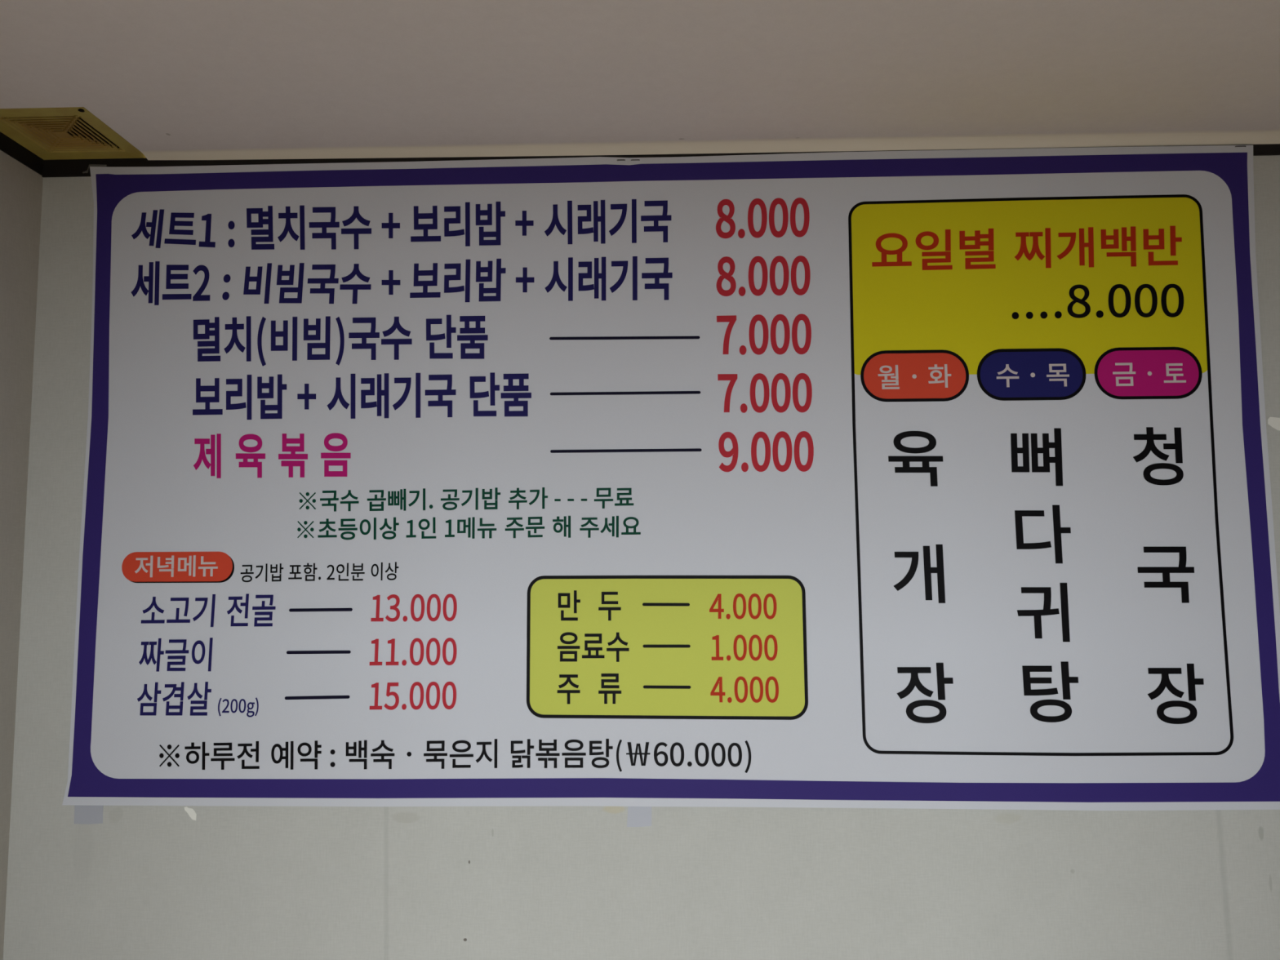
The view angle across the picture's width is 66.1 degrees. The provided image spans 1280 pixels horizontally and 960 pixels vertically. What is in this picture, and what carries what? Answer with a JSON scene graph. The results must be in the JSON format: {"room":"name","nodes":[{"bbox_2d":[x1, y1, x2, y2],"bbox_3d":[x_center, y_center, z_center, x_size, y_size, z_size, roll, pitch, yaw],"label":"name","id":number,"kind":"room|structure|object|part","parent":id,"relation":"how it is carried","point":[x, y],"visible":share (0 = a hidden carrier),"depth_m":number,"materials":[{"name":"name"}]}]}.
{"room":"restaurant","nodes":[
{"label":"restaurant","id":0,"kind":"room"},
{"bbox_2d":[0,150,43,959],"bbox_3d":[-1.042,0.450,0.512,0.120,2.404,1.950,0,-5,2],"label":"wall","id":1,"kind":"structure","parent":0,"point":[20,186],"depth_m":1.49,"materials":[{"name":"paint"}]},
{"bbox_2d":[0,131,44,175],"bbox_3d":[-0.986,-0.595,0.602,0.002,0.047,1.947,0,-5,2],"label":"trim","id":2,"kind":"structure","parent":1,"relation":"attached to","point":[9,146],"depth_m":1.52,"materials":[{"name":"black"}]},
{"bbox_2d":[0,0,1279,159],"bbox_3d":[0.344,-0.777,-1.059,5.600,0.073,5.197,0,-5,2],"label":"ceiling","id":3,"kind":"structure","parent":0,"point":[175,79],"depth_m":1.30,"materials":[{"name":"paint"}]},
{"bbox_2d":[0,106,146,159],"bbox_3d":[-0.870,-0.565,1.488,0.170,0.094,0.174,0,-5,2],"label":"ceiling vent","id":4,"kind":"object","parent":3,"relation":"in","point":[71,132],"visible":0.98,"depth_m":1.49,"materials":[{"name":"yellow plastic"}]},
{"bbox_2d":[3,155,1279,959],"bbox_3d":[1.145,0.526,1.471,4.426,2.404,0.120,0,-5,2],"label":"wall","id":5,"kind":"structure","parent":0,"point":[144,882],"depth_m":1.45,"materials":[{"name":"paint"}]},
{"bbox_2d":[74,804,103,824],"bbox_3d":[-0.829,0.496,1.480,0.044,0.044,0.001,0,-5,2],"label":"tape piece","id":6,"kind":"object","parent":5,"relation":"attached to","point":[85,815],"visible":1,"depth_m":1.48,"materials":[{"name":"grey plastic"}]},
{"bbox_2d":[184,806,196,820],"bbox_3d":[-0.674,0.500,1.474,0.019,0.020,0.001,0,-5,2],"label":"paper scrap","id":7,"kind":"object","parent":5,"relation":"attached to","point":[190,811],"visible":1,"depth_m":1.47,"materials":[{"name":"white paper"}]},
{"bbox_2d":[626,806,651,826],"bbox_3d":[-0.001,0.490,1.452,0.037,0.044,0.001,0,-5,2],"label":"tape piece","id":8,"kind":"object","parent":5,"relation":"attached to","point":[637,816],"visible":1,"depth_m":1.45,"materials":[{"name":"grey plastic"}]},
{"bbox_2d":[41,143,1279,177],"bbox_3d":[1.138,-0.523,1.503,4.186,0.048,0.003,0,-5,2],"label":"trim","id":9,"kind":"structure","parent":5,"relation":"attached to","point":[64,167],"depth_m":1.56,"materials":[{"name":"black"}]},
{"bbox_2d":[62,145,1279,810],"bbox_3d":[0.033,-0.011,1.492,1.815,0.995,0.004,0,-5,2],"label":"banner","id":10,"kind":"object","parent":5,"relation":"attached to","point":[917,479],"visible":1,"depth_m":1.49,"materials":[{"name":"white plastic"}]},
{"bbox_3d":[0.588,-0.295,1.498,0.534,0.274,0.001,0,-5,2],"label":"header panel","id":11,"kind":"part","parent":10,"relation":"part of","materials":[{"name":"yellow plastic"}]},
{"bbox_2d":[1267,417,1279,430],"bbox_3d":[0.954,-0.084,1.471,0.028,0.022,0.001,0,-5,2],"label":"paper scrap","id":12,"kind":"object","parent":5,"relation":"attached to","point":[1274,422],"visible":1,"depth_m":1.47,"materials":[{"name":"white paper"}]}
]}

